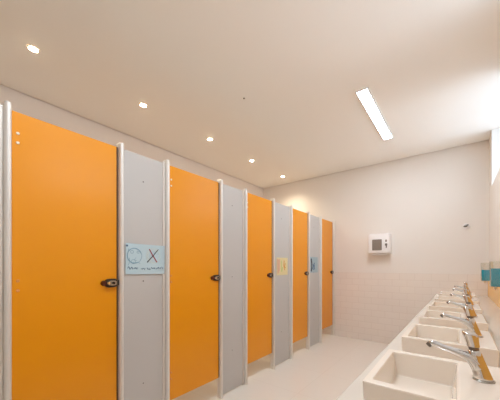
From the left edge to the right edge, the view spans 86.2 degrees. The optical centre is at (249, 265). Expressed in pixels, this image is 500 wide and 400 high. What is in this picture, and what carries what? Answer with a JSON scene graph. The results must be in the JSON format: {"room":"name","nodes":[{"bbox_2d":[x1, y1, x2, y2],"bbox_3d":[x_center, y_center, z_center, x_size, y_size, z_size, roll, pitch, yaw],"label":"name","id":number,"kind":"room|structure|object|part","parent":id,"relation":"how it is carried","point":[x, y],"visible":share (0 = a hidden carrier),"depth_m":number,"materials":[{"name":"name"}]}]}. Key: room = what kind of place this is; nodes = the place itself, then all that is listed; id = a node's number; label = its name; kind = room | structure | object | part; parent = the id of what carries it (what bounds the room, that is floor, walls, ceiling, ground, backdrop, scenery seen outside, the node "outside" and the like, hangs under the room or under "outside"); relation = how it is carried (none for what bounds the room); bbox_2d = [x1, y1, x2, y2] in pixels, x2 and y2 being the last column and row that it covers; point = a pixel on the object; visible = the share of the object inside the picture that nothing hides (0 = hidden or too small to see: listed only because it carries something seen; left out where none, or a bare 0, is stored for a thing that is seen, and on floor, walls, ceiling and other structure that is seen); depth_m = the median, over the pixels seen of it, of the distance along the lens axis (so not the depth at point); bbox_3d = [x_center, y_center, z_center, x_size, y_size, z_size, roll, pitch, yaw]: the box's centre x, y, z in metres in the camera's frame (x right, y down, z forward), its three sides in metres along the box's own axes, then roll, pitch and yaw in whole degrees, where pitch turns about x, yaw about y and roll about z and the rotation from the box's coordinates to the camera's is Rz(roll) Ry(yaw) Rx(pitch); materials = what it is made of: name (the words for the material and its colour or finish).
{"room":"public restroom","nodes":[
{"label":"public restroom","id":0,"kind":"room"},
{"bbox_2d":[0,84,262,197],"bbox_3d":[-1.798,-0.185,3.111,0.200,2.990,6.500,0,0,38],"label":"wall","id":1,"kind":"structure","parent":0,"point":[22,103],"depth_m":3.09,"materials":[{"name":"paint"}]},
{"bbox_2d":[0,0,499,188],"bbox_3d":[-0.165,-1.650,1.966,3.749,0.060,6.264,0,0,38],"label":"ceiling","id":2,"kind":"structure","parent":0,"point":[431,68],"depth_m":2.21,"materials":[{"name":"paint"}]},
{"bbox_2d":[27,44,39,52],"bbox_3d":[-1.614,-1.613,1.989,0.078,0.014,0.078,0,0,38],"label":"recessed light","id":3,"kind":"object","parent":2,"relation":"in","point":[30,47],"visible":1,"depth_m":1.98,"materials":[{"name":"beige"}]},
{"bbox_3d":[-1.614,-1.613,1.989,0.056,0.013,0.056,0,0,38],"label":"bulb","id":4,"kind":"part","parent":3,"relation":"part of","materials":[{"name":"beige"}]},
{"bbox_2d":[355,87,392,139],"bbox_3d":[1.385,-1.614,2.914,0.112,0.012,1.184,0,0,38],"label":"recessed light","id":5,"kind":"object","parent":2,"relation":"in","point":[364,95],"visible":1,"depth_m":2.80,"materials":[{"name":"white plastic"}]},
{"bbox_2d":[172,333,388,399],"bbox_3d":[-0.259,1.260,2.039,3.547,0.100,6.300,0,0,38],"label":"floor","id":6,"kind":"structure","parent":0,"point":[324,371],"depth_m":3.00,"materials":[{"name":"tile"}]},
{"bbox_2d":[0,101,11,399],"bbox_3d":[-1.870,0.210,1.600,1.533,2.000,0.397,0,0,38],"label":"panel","id":7,"kind":"object","parent":6,"relation":"on","point":[6,107],"visible":1,"depth_m":1.27,"materials":[{"name":"grey laminate"}]},
{"bbox_2d":[12,110,118,399],"bbox_3d":[-1.000,0.129,1.506,0.052,1.782,0.518,0,0,38],"label":"door","id":8,"kind":"structure","parent":7,"relation":"attached to","point":[65,282],"depth_m":1.48,"materials":[{"name":"orange laminate"}]},
{"bbox_2d":[116,143,169,399],"bbox_3d":[-1.312,0.210,2.316,1.533,2.000,0.376,0,0,38],"label":"panel","id":9,"kind":"object","parent":6,"relation":"on","point":[143,182],"visible":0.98,"depth_m":1.85,"materials":[{"name":"grey laminate"}]},
{"bbox_3d":[-0.834,0.210,1.728,0.054,2.000,0.035,0,0,38],"label":"post","id":10,"kind":"part","parent":9,"relation":"part of","materials":[{"name":"metal"}]},
{"bbox_2d":[126,243,164,273],"bbox_3d":[-0.724,-0.046,1.867,0.003,0.206,0.294,0,-1,38],"label":"drawing","id":11,"kind":"object","parent":9,"relation":"attached to","point":[140,258],"visible":1,"depth_m":1.86,"materials":[{"name":"blue"}]},
{"bbox_3d":[-0.628,0.210,1.991,0.054,2.000,0.048,0,0,38],"label":"post","id":12,"kind":"part","parent":9,"relation":"part of","materials":[{"name":"metal"}]},
{"bbox_2d":[170,166,219,399],"bbox_3d":[-0.442,0.129,2.223,0.052,1.782,0.541,0,0,38],"label":"door","id":13,"kind":"structure","parent":9,"relation":"attached to","point":[194,199],"depth_m":2.19,"materials":[{"name":"orange laminate"}]},
{"bbox_2d":[217,179,246,398],"bbox_3d":[-0.743,0.210,3.047,1.533,2.000,0.389,0,0,38],"label":"panel","id":14,"kind":"object","parent":6,"relation":"on","point":[232,201],"visible":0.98,"depth_m":2.58,"materials":[{"name":"grey laminate"}]},
{"bbox_3d":[-0.269,0.210,2.453,0.054,2.000,0.035,0,0,38],"label":"post","id":15,"kind":"part","parent":14,"relation":"part of","materials":[{"name":"metal"}]},
{"bbox_3d":[-0.055,0.210,2.728,0.054,2.000,0.048,0,0,38],"label":"post","id":16,"kind":"part","parent":14,"relation":"part of","materials":[{"name":"metal"}]},
{"bbox_2d":[247,193,272,363],"bbox_3d":[0.116,0.129,2.939,0.052,1.782,0.490,0,0,38],"label":"door","id":17,"kind":"structure","parent":14,"relation":"attached to","point":[259,209],"depth_m":2.93,"materials":[{"name":"orange laminate"}]},
{"bbox_2d":[270,199,292,368],"bbox_3d":[-0.182,0.210,3.769,1.533,2.000,0.454,0,0,38],"label":"panel","id":18,"kind":"object","parent":6,"relation":"on","point":[282,215],"visible":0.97,"depth_m":3.33,"materials":[{"name":"grey laminate"}]},
{"bbox_3d":[0.273,0.210,3.149,0.054,2.000,0.035,0,0,38],"label":"post","id":19,"kind":"part","parent":18,"relation":"part of","materials":[{"name":"metal"}]},
{"bbox_2d":[277,257,287,274],"bbox_3d":[0.402,0.004,3.319,0.002,0.215,0.262,0,0,38],"label":"paper note","id":20,"kind":"object","parent":18,"relation":"attached to","point":[282,263],"visible":1,"depth_m":3.32,"materials":[{"name":"yellow paper"}]},
{"bbox_3d":[0.527,0.210,3.475,0.054,2.000,0.048,0,0,38],"label":"post","id":21,"kind":"part","parent":18,"relation":"part of","materials":[{"name":"metal"}]},
{"bbox_2d":[293,209,308,342],"bbox_3d":[0.695,0.129,3.683,0.052,1.782,0.483,0,0,38],"label":"door","id":22,"kind":"structure","parent":18,"relation":"attached to","point":[300,219],"depth_m":3.70,"materials":[{"name":"orange laminate"}]},
{"bbox_2d":[306,212,321,349],"bbox_3d":[0.397,0.210,4.513,1.533,2.000,0.459,0,0,38],"label":"panel","id":23,"kind":"object","parent":6,"relation":"on","point":[314,336],"visible":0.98,"depth_m":4.07,"materials":[{"name":"grey laminate"}]},
{"bbox_3d":[0.851,0.210,3.891,0.054,2.000,0.035,0,0,38],"label":"post","id":24,"kind":"part","parent":23,"relation":"part of","materials":[{"name":"metal"}]},
{"bbox_2d":[310,257,317,272],"bbox_3d":[0.970,-0.018,4.048,0.002,0.235,0.270,0,0,38],"label":"paper note","id":25,"kind":"object","parent":23,"relation":"attached to","point":[313,260],"visible":1,"depth_m":4.04,"materials":[{"name":"blue"}]},
{"bbox_3d":[1.107,0.210,4.221,0.054,2.000,0.048,0,0,38],"label":"post","id":26,"kind":"part","parent":23,"relation":"part of","materials":[{"name":"metal"}]},
{"bbox_2d":[322,219,333,328],"bbox_3d":[1.285,0.129,4.441,0.052,1.782,0.513,0,0,38],"label":"door","id":27,"kind":"structure","parent":23,"relation":"attached to","point":[327,272],"depth_m":4.43,"materials":[{"name":"orange laminate"}]},
{"bbox_2d":[331,221,334,335],"bbox_3d":[1.450,0.210,4.660,0.054,2.000,0.035,0,0,38],"label":"wall post","id":28,"kind":"object","parent":6,"relation":"on","point":[333,222],"visible":0.96,"depth_m":4.64,"materials":[{"name":"metal"}]},
{"bbox_2d":[263,140,488,273],"bbox_3d":[1.746,-0.185,4.597,3.967,2.990,0.200,0,0,38],"label":"wall","id":29,"kind":"structure","parent":0,"point":[424,201],"depth_m":3.97,"materials":[{"name":"paint"}]},
{"bbox_2d":[368,233,391,254],"bbox_3d":[2.019,-0.338,4.161,0.315,0.334,0.152,0,0,38],"label":"dryer","id":30,"kind":"object","parent":29,"relation":"attached to","point":[380,243],"visible":1,"depth_m":4.10,"materials":[{"name":"white plastic"}]},
{"bbox_2d":[322,272,487,343],"bbox_3d":[1.674,0.660,4.521,3.547,1.100,0.008,0,0,38],"label":"wall tiles","id":31,"kind":"object","parent":29,"relation":"attached to","point":[375,307],"depth_m":4.18,"materials":[{"name":"tile"}]},
{"bbox_2d":[462,223,469,228],"bbox_3d":[2.872,-0.532,3.549,0.080,0.080,0.070,0,0,38],"label":"valve","id":32,"kind":"object","parent":29,"relation":"attached to","point":[466,225],"visible":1,"depth_m":3.57,"materials":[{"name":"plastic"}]},
{"bbox_2d":[489,130,499,269],"bbox_3d":[1.228,-0.154,0.882,0.220,2.929,6.300,0,0,38],"label":"wall","id":33,"kind":"structure","parent":0,"point":[494,190],"depth_m":2.93,"materials":[{"name":"paint"}]},
{"bbox_2d":[336,294,499,399],"bbox_3d":[1.232,0.590,1.570,0.616,0.400,5.191,0,0,38],"label":"countertop","id":34,"kind":"structure","parent":33,"relation":"attached to","point":[490,310],"depth_m":1.46,"materials":[{"name":"stone"}]},
{"bbox_2d":[363,349,499,399],"bbox_3d":[0.523,0.345,0.744,0.310,0.088,0.344,0,0,38],"label":"washbasin","id":35,"kind":"object","parent":34,"relation":"in","point":[398,375],"visible":1,"depth_m":0.79,"materials":[{"name":"ceramic"}]},
{"bbox_2d":[426,330,495,383],"bbox_3d":[0.575,0.239,0.736,0.152,0.124,0.045,0,0,38],"label":"tap","id":36,"kind":"object","parent":35,"relation":"on","point":[473,356],"visible":1,"depth_m":0.71,"materials":[{"name":"metal"}]},
{"bbox_3d":[0.572,0.251,0.738,0.132,0.072,0.036,0,0,38],"label":"spout","id":37,"kind":"part","parent":36,"relation":"part of","materials":[{"name":"silver metal"}]},
{"bbox_2d":[402,323,498,366],"bbox_3d":[0.876,0.345,1.185,0.310,0.088,0.344,0,0,38],"label":"washbasin","id":38,"kind":"object","parent":34,"relation":"in","point":[415,338],"visible":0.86,"depth_m":1.11,"materials":[{"name":"ceramic"}]},
{"bbox_2d":[440,306,482,337],"bbox_3d":[0.928,0.239,1.177,0.152,0.124,0.045,0,0,38],"label":"tap","id":39,"kind":"object","parent":38,"relation":"on","point":[470,322],"visible":0.88,"depth_m":1.15,"materials":[{"name":"metal"}]},
{"bbox_3d":[0.925,0.251,1.179,0.132,0.072,0.036,0,0,38],"label":"spout","id":40,"kind":"part","parent":39,"relation":"part of","materials":[{"name":"silver metal"}]},
{"bbox_2d":[419,309,487,330],"bbox_3d":[1.229,0.345,1.626,0.310,0.088,0.344,0,0,38],"label":"washbasin","id":41,"kind":"object","parent":34,"relation":"in","point":[428,317],"visible":0.6,"depth_m":1.55,"materials":[{"name":"ceramic"}]},
{"bbox_2d":[446,295,476,316],"bbox_3d":[1.282,0.239,1.618,0.152,0.124,0.045,0,0,38],"label":"tap","id":42,"kind":"object","parent":41,"relation":"on","point":[467,299],"visible":0.73,"depth_m":1.59,"materials":[{"name":"metal"}]},
{"bbox_3d":[1.279,0.251,1.620,0.132,0.072,0.036,0,0,38],"label":"spout","id":43,"kind":"part","parent":42,"relation":"part of","materials":[{"name":"silver metal"}]},
{"bbox_2d":[429,301,481,313],"bbox_3d":[1.583,0.345,2.067,0.310,0.088,0.344,0,0,38],"label":"washbasin","id":44,"kind":"object","parent":34,"relation":"in","point":[434,305],"visible":0.32,"depth_m":1.99,"materials":[{"name":"ceramic"}]},
{"bbox_2d":[450,289,473,305],"bbox_3d":[1.635,0.239,2.059,0.152,0.124,0.045,0,0,38],"label":"tap","id":45,"kind":"object","parent":44,"relation":"on","point":[466,291],"visible":0.69,"depth_m":2.04,"materials":[{"name":"metal"}]},
{"bbox_2d":[435,295,478,303],"bbox_3d":[1.936,0.345,2.508,0.310,0.088,0.344,0,0,38],"label":"washbasin","id":46,"kind":"object","parent":34,"relation":"in","point":[438,298],"visible":0.34,"depth_m":2.44,"materials":[{"name":"ceramic"}]},
{"bbox_2d":[452,285,472,298],"bbox_3d":[1.988,0.239,2.500,0.152,0.124,0.045,0,0,38],"label":"tap","id":47,"kind":"object","parent":46,"relation":"on","point":[465,286],"visible":0.63,"depth_m":2.48,"materials":[{"name":"metal"}]},
{"bbox_2d":[439,291,475,297],"bbox_3d":[2.289,0.345,2.949,0.310,0.088,0.344,0,0,38],"label":"washbasin","id":48,"kind":"object","parent":34,"relation":"in","point":[442,293],"visible":0.34,"depth_m":2.93,"materials":[{"name":"ceramic"}]},
{"bbox_2d":[454,282,470,293],"bbox_3d":[2.342,0.239,2.941,0.152,0.124,0.045,0,0,38],"label":"tap","id":49,"kind":"object","parent":48,"relation":"on","point":[465,283],"visible":0.57,"depth_m":2.92,"materials":[{"name":"metal"}]},
{"bbox_2d":[481,262,492,282],"bbox_3d":[2.746,0.073,3.096,0.104,0.247,0.100,0,0,38],"label":"soap dispenser","id":50,"kind":"object","parent":33,"relation":"attached to","point":[485,274],"visible":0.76,"depth_m":3.06,"materials":[{"name":"teal plastic"}]},
{"bbox_2d":[488,281,499,307],"bbox_3d":[1.471,0.289,1.384,0.012,0.199,5.191,0,0,38],"label":"backsplash","id":51,"kind":"structure","parent":33,"relation":"attached to","point":[494,295],"depth_m":2.81,"materials":[{"name":"tile"}]},
{"bbox_2d":[490,268,499,289],"bbox_3d":[2.064,0.073,2.220,0.104,0.247,0.100,0,0,38],"label":"soap dispenser","id":52,"kind":"object","parent":33,"relation":"attached to","point":[494,272],"visible":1,"depth_m":2.20,"materials":[{"name":"teal plastic"}]},
{"bbox_2d":[492,128,499,184],"bbox_3d":[2.573,-1.280,2.610,0.219,0.678,1.279,0,0,38],"label":"window","id":53,"kind":"structure","parent":33,"relation":"attached to","point":[495,132],"depth_m":3.15,"materials":[{"name":"white glass"}]}
]}

